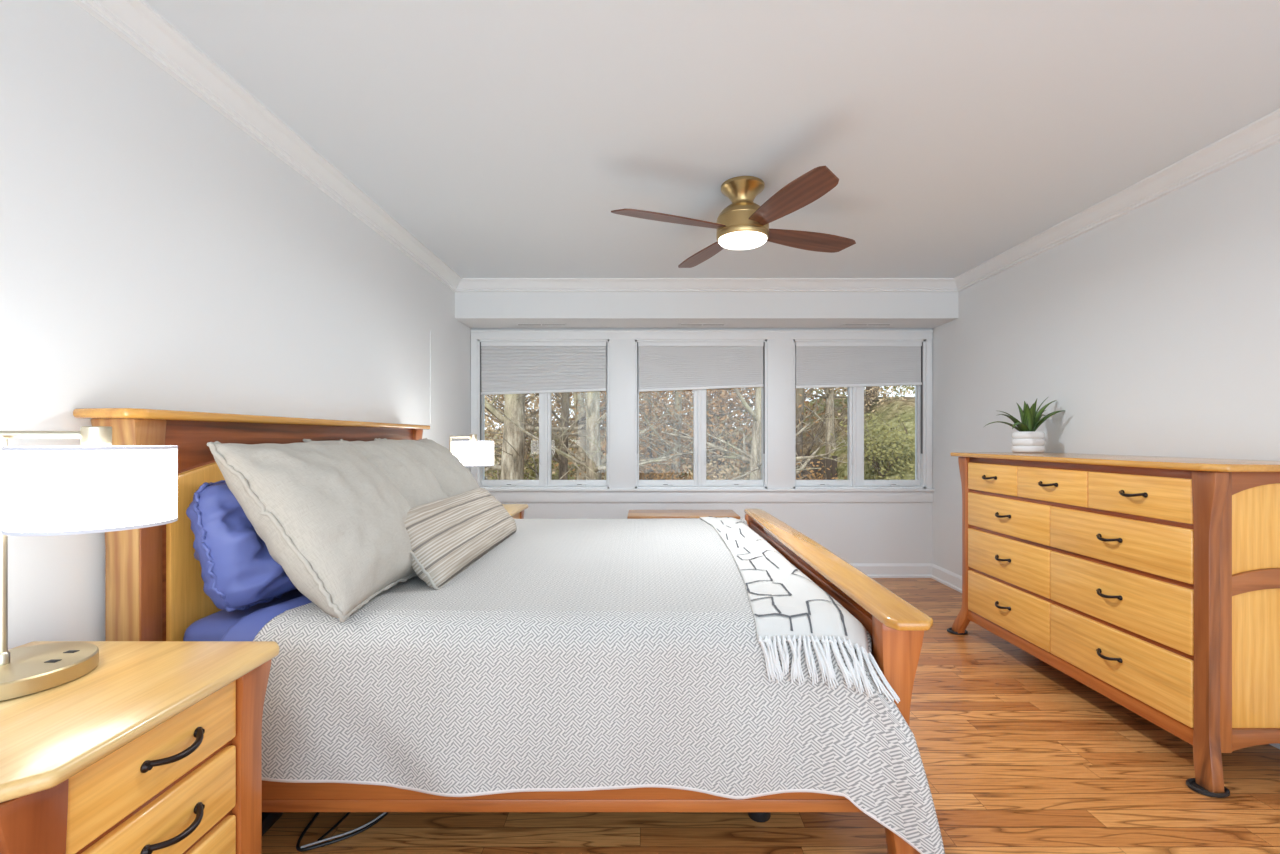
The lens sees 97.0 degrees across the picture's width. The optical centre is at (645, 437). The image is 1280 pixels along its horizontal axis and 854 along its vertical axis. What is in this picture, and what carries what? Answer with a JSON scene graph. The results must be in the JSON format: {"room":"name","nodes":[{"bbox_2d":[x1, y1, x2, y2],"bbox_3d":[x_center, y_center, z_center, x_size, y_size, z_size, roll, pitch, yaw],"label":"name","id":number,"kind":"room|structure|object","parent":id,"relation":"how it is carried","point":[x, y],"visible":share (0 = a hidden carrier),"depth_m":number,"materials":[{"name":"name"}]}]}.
{"room":"bedroom","nodes":[
{"label":"bedroom","id":0,"kind":"room"},
{"bbox_2d":[0,0,470,649],"bbox_3d":[-1.585,-0.020,1.780,0.150,2.440,6.500,0,0,0],"label":"wall","id":1,"kind":"structure","parent":0,"point":[155,254],"depth_m":1.74,"materials":[{"name":"white paint"}]},
{"bbox_2d":[73,0,461,291],"bbox_3d":[-1.468,-1.196,1.575,0.085,0.088,5.790,0,0,0],"label":"trim","id":2,"kind":"structure","parent":1,"relation":"attached to","point":[135,22],"depth_m":2.06,"materials":[{"name":"white paint"}]},
{"bbox_2d":[430,331,430,423],"bbox_3d":[-1.507,-0.425,3.960,0.006,0.650,0.010,0,0,0],"label":"trim","id":3,"kind":"structure","parent":1,"relation":"attached to","point":[430,331],"depth_m":3.96,"materials":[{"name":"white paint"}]},
{"bbox_2d":[471,328,931,562],"bbox_3d":[0.479,-0.020,4.955,3.978,2.440,0.150,0,0,0],"label":"wall","id":4,"kind":"structure","parent":0,"point":[855,532],"depth_m":4.88,"materials":[{"name":"white paint"}]},
{"bbox_2d":[477,340,608,488],"bbox_3d":[-0.884,-0.207,4.955,1.138,1.285,0.150,0,0,0],"label":"window","id":5,"kind":"structure","parent":4,"relation":"in","point":[544,482],"depth_m":4.93,"materials":[{"name":"white paint"}]},
{"bbox_2d":[481,342,606,394],"bbox_3d":[-0.884,-0.602,4.902,1.083,0.457,0.039,0,0,0],"label":"cellular shade","id":6,"kind":"object","parent":5,"relation":"attached to","point":[507,367],"visible":1,"depth_m":4.89,"materials":[{"name":"white fabric"}]},
{"bbox_2d":[635,340,766,488],"bbox_3d":[0.474,-0.207,4.955,1.138,1.285,0.150,0,0,0],"label":"window","id":7,"kind":"structure","parent":4,"relation":"in","point":[699,481],"depth_m":4.92,"materials":[{"name":"white paint"}]},
{"bbox_2d":[638,342,763,391],"bbox_3d":[0.474,-0.615,4.902,1.083,0.431,0.038,0,0,0],"label":"cellular shade","id":8,"kind":"object","parent":7,"relation":"attached to","point":[663,366],"visible":1,"depth_m":4.90,"materials":[{"name":"white fabric"}]},
{"bbox_2d":[470,330,932,488],"bbox_3d":[0.478,-0.246,4.864,3.968,1.362,0.032,0,0,0],"label":"trim","id":9,"kind":"structure","parent":4,"relation":"attached to","point":[621,342],"depth_m":4.86,"materials":[{"name":"white paint"}]},
{"bbox_2d":[488,491,932,501],"bbox_3d":[0.484,0.504,4.871,3.980,0.096,0.018,0,0,0],"label":"trim","id":10,"kind":"structure","parent":4,"relation":"attached to","point":[501,496],"depth_m":4.86,"materials":[{"name":"white paint"}]},
{"bbox_2d":[486,489,934,490],"bbox_3d":[0.483,0.445,4.888,3.978,0.020,0.105,0,0,0],"label":"window sill","id":11,"kind":"structure","parent":4,"relation":"attached to","point":[486,489],"depth_m":4.83,"materials":[{"name":"white paint"}]},
{"bbox_2d":[793,340,924,488],"bbox_3d":[1.839,-0.207,4.955,1.142,1.285,0.150,0,0,0],"label":"window","id":12,"kind":"structure","parent":4,"relation":"in","point":[855,480],"depth_m":4.93,"materials":[{"name":"white paint"}]},
{"bbox_2d":[795,342,921,388],"bbox_3d":[1.839,-0.630,4.902,1.087,0.401,0.038,0,0,0],"label":"cellular shade","id":13,"kind":"object","parent":12,"relation":"attached to","point":[818,364],"visible":1,"depth_m":4.89,"materials":[{"name":"white fabric"}]},
{"bbox_2d":[849,563,931,577],"bbox_3d":[0.479,1.141,4.867,3.978,0.118,0.026,0,0,0],"label":"baseboard","id":14,"kind":"structure","parent":4,"relation":"attached to","point":[873,570],"depth_m":4.86,"materials":[{"name":"white paint"}]},
{"bbox_2d":[456,278,957,291],"bbox_3d":[0.479,-1.196,4.428,3.978,0.088,0.085,0,0,0],"label":"trim","id":15,"kind":"structure","parent":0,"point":[466,284],"depth_m":4.43,"materials":[{"name":"white paint"}]},
{"bbox_2d":[455,292,958,327],"bbox_3d":[0.479,-1.093,4.675,3.978,0.295,0.410,0,0,0],"label":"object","id":16,"kind":"structure","parent":0,"point":[472,309],"depth_m":4.47,"materials":[{"name":"white paint"}]},
{"bbox_2d":[515,324,567,325],"bbox_3d":[-0.871,-0.945,4.720,0.432,0.003,0.068,0,0,0],"label":"ceiling vent","id":17,"kind":"object","parent":16,"relation":"in","point":[515,324],"visible":1,"depth_m":4.72,"materials":[{"name":"white metal"}]},
{"bbox_2d":[678,324,726,325],"bbox_3d":[0.471,-0.945,4.720,0.399,0.003,0.068,0,0,0],"label":"ceiling vent","id":18,"kind":"object","parent":16,"relation":"in","point":[679,324],"visible":1,"depth_m":4.72,"materials":[{"name":"white metal"}]},
{"bbox_2d":[841,324,892,325],"bbox_3d":[1.847,-0.945,4.720,0.415,0.003,0.068,0,0,0],"label":"ceiling vent","id":19,"kind":"object","parent":16,"relation":"in","point":[843,324],"visible":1,"depth_m":4.72,"materials":[{"name":"white metal"}]},
{"bbox_2d":[143,0,1279,277],"bbox_3d":[0.479,-1.300,1.780,4.278,0.120,6.500,0,0,0],"label":"ceiling","id":20,"kind":"structure","parent":0,"point":[505,137],"depth_m":2.10,"materials":[{"name":"white paint"}]},
{"bbox_2d":[611,166,855,267],"bbox_3d":[0.474,-1.095,2.780,0.983,0.290,0.983,0,0,25],"label":"ceiling fan","id":21,"kind":"object","parent":20,"relation":"hanging from","point":[743,224],"visible":1,"depth_m":2.68,"materials":[{"name":"brown wood"}]},
{"bbox_2d":[262,578,1279,853],"bbox_3d":[0.479,1.260,1.780,4.278,0.120,6.500,0,0,0],"label":"floor","id":22,"kind":"structure","parent":0,"point":[1019,755],"depth_m":1.83,"materials":[{"name":"brown wood"}]},
{"bbox_2d":[0,641,279,853],"bbox_3d":[-1.153,0.840,1.056,0.605,0.720,0.582,0,0,0],"label":"nightstand","id":23,"kind":"object","parent":22,"relation":"on","point":[157,748],"visible":0.97,"depth_m":1.05,"materials":[{"name":"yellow wood"}]},
{"bbox_2d":[0,426,177,701],"bbox_3d":[-1.195,0.228,1.154,0.375,0.503,0.261,0,0,-25],"label":"table lamp","id":24,"kind":"object","parent":23,"relation":"on","point":[97,485],"visible":1,"depth_m":1.09,"materials":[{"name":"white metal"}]},
{"bbox_2d":[262,812,282,835],"bbox_3d":[-1.182,1.175,1.832,0.097,0.049,0.350,0,0,6],"label":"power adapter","id":25,"kind":"object","parent":22,"relation":"on","point":[268,818],"visible":0.09,"depth_m":1.73,"materials":[{"name":"black plastic"}]},
{"bbox_2d":[317,812,350,840],"bbox_3d":[-0.950,1.190,1.823,0.017,0.017,0.313,0,0,4],"label":"power cable","id":26,"kind":"object","parent":22,"relation":"on","point":[347,813],"visible":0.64,"depth_m":1.73,"materials":[{"name":"black plastic"}]},
{"bbox_2d":[296,812,388,851],"bbox_3d":[-0.930,1.194,1.794,0.269,0.010,0.313,0,0,0],"label":"power cable","id":27,"kind":"object","parent":22,"relation":"on","point":[298,847],"visible":0.66,"depth_m":1.69,"materials":[{"name":"black plastic"}]},
{"bbox_2d":[301,812,386,847],"bbox_3d":[-0.868,1.189,1.776,0.071,0.016,0.377,0,0,34],"label":"power cable","id":28,"kind":"object","parent":22,"relation":"on","point":[383,813],"visible":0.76,"depth_m":1.69,"materials":[{"name":"grey plastic"}]},
{"bbox_2d":[73,408,932,853],"bbox_3d":[-0.366,0.561,2.569,2.263,1.278,2.282,0,0,0],"label":"bed","id":29,"kind":"object","parent":22,"relation":"on","point":[154,583],"visible":0.32,"depth_m":1.59,"materials":[{"name":"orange wood"}]},
{"bbox_2d":[183,589,302,640],"bbox_3d":[-0.378,0.701,2.590,1.955,0.335,1.930,0,0,0],"label":"mattress","id":30,"kind":"object","parent":29,"relation":"on","point":[212,627],"visible":0.09,"depth_m":1.66,"materials":[{"name":"blue fabric"}]},
{"bbox_2d":[186,480,296,611],"bbox_3d":[-1.222,0.319,2.009,0.294,0.403,0.842,0,0,0],"label":"pillow","id":31,"kind":"object","parent":30,"relation":"on","point":[239,572],"visible":0.41,"depth_m":1.62,"materials":[{"name":"blue fabric"}]},
{"bbox_2d":[220,595,311,640],"bbox_3d":[-1.095,0.695,2.555,0.270,0.411,2.033,0,0,0],"label":"sheet","id":32,"kind":"object","parent":30,"relation":"on","point":[248,626],"visible":0.12,"depth_m":1.62,"materials":[{"name":"blue fabric"}]},
{"bbox_2d":[253,518,944,853],"bbox_3d":[-0.185,0.792,2.501,1.890,0.592,2.141,0,0,0],"label":"coverlet","id":33,"kind":"object","parent":30,"relation":"on","point":[572,654],"visible":0.77,"depth_m":1.56,"materials":[{"name":"white fabric"}]},
{"bbox_2d":[206,439,416,621],"bbox_3d":[-1.007,0.260,1.879,0.451,0.507,0.661,0,0,0],"label":"euro sham","id":34,"kind":"object","parent":33,"relation":"on","point":[332,520],"visible":0.93,"depth_m":1.64,"materials":[{"name":"fabric"}]},
{"bbox_2d":[303,438,447,507],"bbox_3d":[-1.087,0.257,2.455,0.458,0.510,0.659,0,0,0],"label":"euro sham","id":35,"kind":"object","parent":33,"relation":"on","point":[412,479],"visible":0.35,"depth_m":2.36,"materials":[{"name":"fabric"}]},
{"bbox_2d":[374,438,480,496],"bbox_3d":[-1.122,0.253,3.075,0.450,0.508,0.650,0,0,0],"label":"euro sham","id":36,"kind":"object","parent":33,"relation":"on","point":[453,477],"visible":0.37,"depth_m":2.93,"materials":[{"name":"fabric"}]},
{"bbox_2d":[404,488,516,589],"bbox_3d":[-0.778,0.386,2.440,0.256,0.274,1.139,0,0,0],"label":"lumbar cushion","id":37,"kind":"object","parent":33,"relation":"on","point":[447,536],"visible":0.92,"depth_m":2.11,"materials":[{"name":"fabric"}]},
{"bbox_2d":[700,516,899,702],"bbox_3d":[0.471,0.585,2.517,0.378,0.203,2.127,0,0,0],"label":"throw blanket","id":38,"kind":"object","parent":33,"relation":"on","point":[786,604],"visible":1,"depth_m":1.61,"materials":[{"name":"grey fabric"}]},
{"bbox_2d":[502,504,527,518],"bbox_3d":[-1.153,0.840,3.834,0.605,0.720,0.582,0,0,0],"label":"nightstand","id":39,"kind":"object","parent":22,"relation":"on","point":[516,511],"visible":0.07,"depth_m":3.93,"materials":[{"name":"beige wood"}]},
{"bbox_2d":[449,434,493,466],"bbox_3d":[-1.181,0.228,3.679,0.375,0.503,0.261,0,0,-25],"label":"table lamp","id":40,"kind":"object","parent":39,"relation":"on","point":[472,453],"visible":0.61,"depth_m":3.60,"materials":[{"name":"white fabric"}]},
{"bbox_2d":[627,510,739,518],"bbox_3d":[0.263,0.872,4.105,0.785,0.657,0.370,0,0,0],"label":"chest","id":41,"kind":"object","parent":22,"relation":"on","point":[632,514],"visible":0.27,"depth_m":4.02,"materials":[{"name":"brown wood"}]},
{"bbox_2d":[947,628,967,634],"bbox_3d":[1.922,1.192,3.495,0.118,0.015,0.095,0,0,0],"label":"cup","id":42,"kind":"object","parent":22,"relation":"on","point":[949,630],"visible":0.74,"depth_m":3.47,"materials":[{"name":"black"}]},
{"bbox_2d":[950,452,1279,792],"bbox_3d":[2.168,0.644,2.706,0.575,1.112,1.668,0,0,0],"label":"dresser","id":43,"kind":"object","parent":22,"relation":"on","point":[1152,583],"visible":1,"depth_m":2.18,"materials":[{"name":"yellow wood"}]},
{"bbox_2d":[984,398,1065,452],"bbox_3d":[2.284,-0.077,3.350,0.504,0.330,0.259,0,0,-10],"label":"potted plant","id":44,"kind":"object","parent":43,"relation":"on","point":[1027,440],"visible":0.99,"depth_m":3.33,"materials":[{"name":"green plant"}]},
{"bbox_2d":[1186,778,1229,797],"bbox_3d":[1.915,1.192,1.930,0.118,0.015,0.095,0,0,0],"label":"cup","id":45,"kind":"object","parent":22,"relation":"on","point":[1191,783],"visible":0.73,"depth_m":1.91,"materials":[{"name":"black"}]},
{"bbox_2d":[932,142,1279,575],"bbox_3d":[2.543,-0.020,1.780,0.150,2.440,6.500,0,0,0],"label":"wall","id":46,"kind":"structure","parent":0,"point":[1155,328],"depth_m":2.87,"materials":[{"name":"white paint"}]},
{"bbox_2d":[931,564,1279,748],"bbox_3d":[2.455,1.141,1.780,0.026,0.118,6.200,0,0,0],"label":"baseboard","id":47,"kind":"structure","parent":46,"relation":"attached to","point":[950,579],"depth_m":4.59,"materials":[{"name":"white paint"}]},
{"bbox_2d":[954,108,1279,291],"bbox_3d":[2.425,-1.196,1.575,0.085,0.088,5.790,0,0,0],"label":"trim","id":48,"kind":"structure","parent":46,"relation":"attached to","point":[1263,133],"depth_m":2.75,"materials":[{"name":"white paint"}]},
{"label":"outside","id":49,"kind":"structure","parent":0,"visible":0},
{"bbox_2d":[485,396,914,479],"bbox_3d":[5.000,-0.928,47.700,80.000,5.440,85.000,0,0,0],"label":"bushes","id":50,"kind":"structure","parent":49,"point":[885,411],"depth_m":13.80,"materials":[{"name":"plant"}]},
{"bbox_2d":[485,432,579,479],"bbox_3d":[-2.808,1.061,12.543,3.146,2.493,2.728,0,0,0],"label":"shrub","id":51,"kind":"object","parent":50,"relation":"on","point":[533,474],"visible":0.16,"depth_m":12.32,"materials":[{"name":"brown plant"}]},
{"bbox_2d":[485,393,600,463],"bbox_3d":[-4.208,-2.031,16.096,7.962,7.013,6.225,0,0,0],"label":"tree","id":52,"kind":"object","parent":50,"relation":"on","point":[531,395],"visible":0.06,"depth_m":16.17,"materials":[{"name":"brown plant"}]},
{"bbox_2d":[485,392,604,479],"bbox_3d":[-2.937,-1.252,11.517,4.306,6.017,4.405,0,0,-43],"label":"tree","id":53,"kind":"object","parent":50,"relation":"on","point":[487,409],"visible":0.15,"depth_m":11.48,"materials":[{"name":"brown plant"}]},
{"bbox_2d":[485,392,643,479],"bbox_3d":[-2.368,-1.749,13.271,6.200,7.020,3.545,0,0,0],"label":"tree","id":54,"kind":"object","parent":50,"relation":"on","point":[577,397],"visible":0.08,"depth_m":12.94,"materials":[{"name":"grey plant"}]},
{"bbox_2d":[485,391,660,479],"bbox_3d":[-1.327,-1.222,9.464,3.311,6.011,3.735,0,0,-6],"label":"tree","id":55,"kind":"object","parent":50,"relation":"on","point":[563,461],"visible":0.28,"depth_m":9.53,"materials":[{"name":"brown plant"}]},
{"bbox_2d":[485,394,739,479],"bbox_3d":[-1.707,-1.166,8.961,5.393,6.022,3.472,0,0,-23],"label":"tree","id":56,"kind":"object","parent":50,"relation":"on","point":[511,467],"visible":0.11,"depth_m":8.64,"materials":[{"name":"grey plant"}]},
{"bbox_2d":[525,391,708,470],"bbox_3d":[-0.905,-2.667,20.662,9.321,8.526,9.665,0,0,0],"label":"tree","id":57,"kind":"object","parent":50,"relation":"on","point":[557,405],"visible":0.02,"depth_m":20.06,"materials":[{"name":"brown plant"}]},
{"bbox_2d":[485,391,749,479],"bbox_3d":[-0.833,-1.190,8.080,5.269,6.012,3.707,0,0,26],"label":"tree","id":58,"kind":"object","parent":50,"relation":"on","point":[593,464],"visible":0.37,"depth_m":8.45,"materials":[{"name":"grey plant"}]},
{"bbox_2d":[525,390,746,479],"bbox_3d":[0.325,-1.065,11.513,5.323,6.323,5.643,0,0,0],"label":"tree","id":59,"kind":"object","parent":50,"relation":"on","point":[678,401],"visible":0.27,"depth_m":11.47,"materials":[{"name":"grey plant"}]},
{"bbox_2d":[526,388,752,479],"bbox_3d":[-0.054,-1.701,17.664,8.341,7.774,6.747,0,0,12],"label":"tree","id":60,"kind":"object","parent":50,"relation":"on","point":[662,393],"visible":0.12,"depth_m":16.86,"materials":[{"name":"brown plant"}]},
{"bbox_2d":[485,389,821,479],"bbox_3d":[-2.548,-2.287,23.975,21.831,10.198,17.524,0,0,-10],"label":"foliage","id":61,"kind":"object","parent":50,"relation":"on","point":[554,409],"visible":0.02,"depth_m":19.47,"materials":[{"name":"beige plant"}]},
{"bbox_2d":[601,436,717,479],"bbox_3d":[-0.056,1.017,10.586,2.806,2.337,2.989,0,0,0],"label":"shrub","id":62,"kind":"object","parent":50,"relation":"on","point":[657,475],"visible":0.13,"depth_m":10.49,"materials":[{"name":"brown plant"}]},
{"bbox_2d":[485,385,914,479],"bbox_3d":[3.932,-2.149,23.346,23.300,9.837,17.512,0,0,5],"label":"foliage","id":63,"kind":"object","parent":50,"relation":"on","point":[727,395],"visible":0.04,"depth_m":19.74,"materials":[{"name":"brown plant"}]},
{"bbox_2d":[653,430,749,479],"bbox_3d":[1.431,1.020,10.693,2.585,2.323,2.503,0,0,0],"label":"shrub","id":64,"kind":"object","parent":50,"relation":"on","point":[729,470],"visible":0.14,"depth_m":10.50,"materials":[{"name":"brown plant"}]},
{"bbox_2d":[572,387,838,479],"bbox_3d":[1.402,-0.847,11.865,5.827,5.219,5.291,0,0,0],"label":"tree","id":65,"kind":"object","parent":50,"relation":"on","point":[709,419],"visible":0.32,"depth_m":11.77,"materials":[{"name":"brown plant"}]},
{"bbox_2d":[640,387,845,469],"bbox_3d":[3.150,-2.822,20.040,9.389,8.014,9.289,0,0,0],"label":"tree","id":66,"kind":"object","parent":50,"relation":"on","point":[715,392],"visible":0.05,"depth_m":19.63,"materials":[{"name":"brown plant"}]},
{"bbox_2d":[641,387,868,479],"bbox_3d":[1.682,-1.228,10.276,4.047,6.025,3.711,0,0,44],"label":"tree","id":67,"kind":"object","parent":50,"relation":"on","point":[754,458],"visible":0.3,"depth_m":9.72,"materials":[{"name":"grey plant"}]},
{"bbox_2d":[686,388,877,456],"bbox_3d":[3.411,-1.962,14.346,4.272,7.027,4.357,0,0,-38],"label":"tree","id":68,"kind":"object","parent":50,"relation":"on","point":[799,399],"visible":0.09,"depth_m":13.86,"materials":[{"name":"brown plant"}]},
{"bbox_2d":[796,456,836,479],"bbox_3d":[3.460,1.150,12.660,1.620,1.500,0.120,0,0,0],"label":"fence","id":69,"kind":"object","parent":50,"relation":"on","point":[832,471],"visible":0.15,"depth_m":12.60,"materials":[{"name":"brown wood"}]},
{"bbox_2d":[796,450,845,479],"bbox_3d":[3.012,1.089,11.153,2.125,2.145,2.295,0,0,0],"label":"shrub","id":70,"kind":"object","parent":50,"relation":"on","point":[811,471],"visible":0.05,"depth_m":11.07,"materials":[{"name":"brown plant"}]},
{"bbox_2d":[746,386,911,457],"bbox_3d":[4.537,-2.955,14.670,4.996,7.021,4.766,0,0,13],"label":"tree","id":71,"kind":"object","parent":50,"relation":"on","point":[828,437],"visible":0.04,"depth_m":14.54,"materials":[{"name":"grey plant"}]},
{"bbox_2d":[812,386,911,434],"bbox_3d":[5.625,-1.479,14.382,3.046,3.022,3.410,0,0,23],"label":"shrub","id":72,"kind":"object","parent":50,"relation":"on","point":[870,390],"visible":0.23,"depth_m":14.38,"materials":[{"name":"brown plant"}]},
{"bbox_2d":[814,404,914,479],"bbox_3d":[4.564,0.139,10.989,2.318,1.836,2.457,0,0,27],"label":"shrub","id":73,"kind":"object","parent":50,"relation":"on","point":[896,452],"visible":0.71,"depth_m":10.88,"materials":[{"name":"green plant"}]},
{"bbox_2d":[822,385,914,401],"bbox_3d":[6.662,-4.483,16.035,8.894,7.101,6.642,0,0,0],"label":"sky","id":74,"kind":"structure","parent":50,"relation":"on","point":[909,385],"depth_m":15.88,"materials":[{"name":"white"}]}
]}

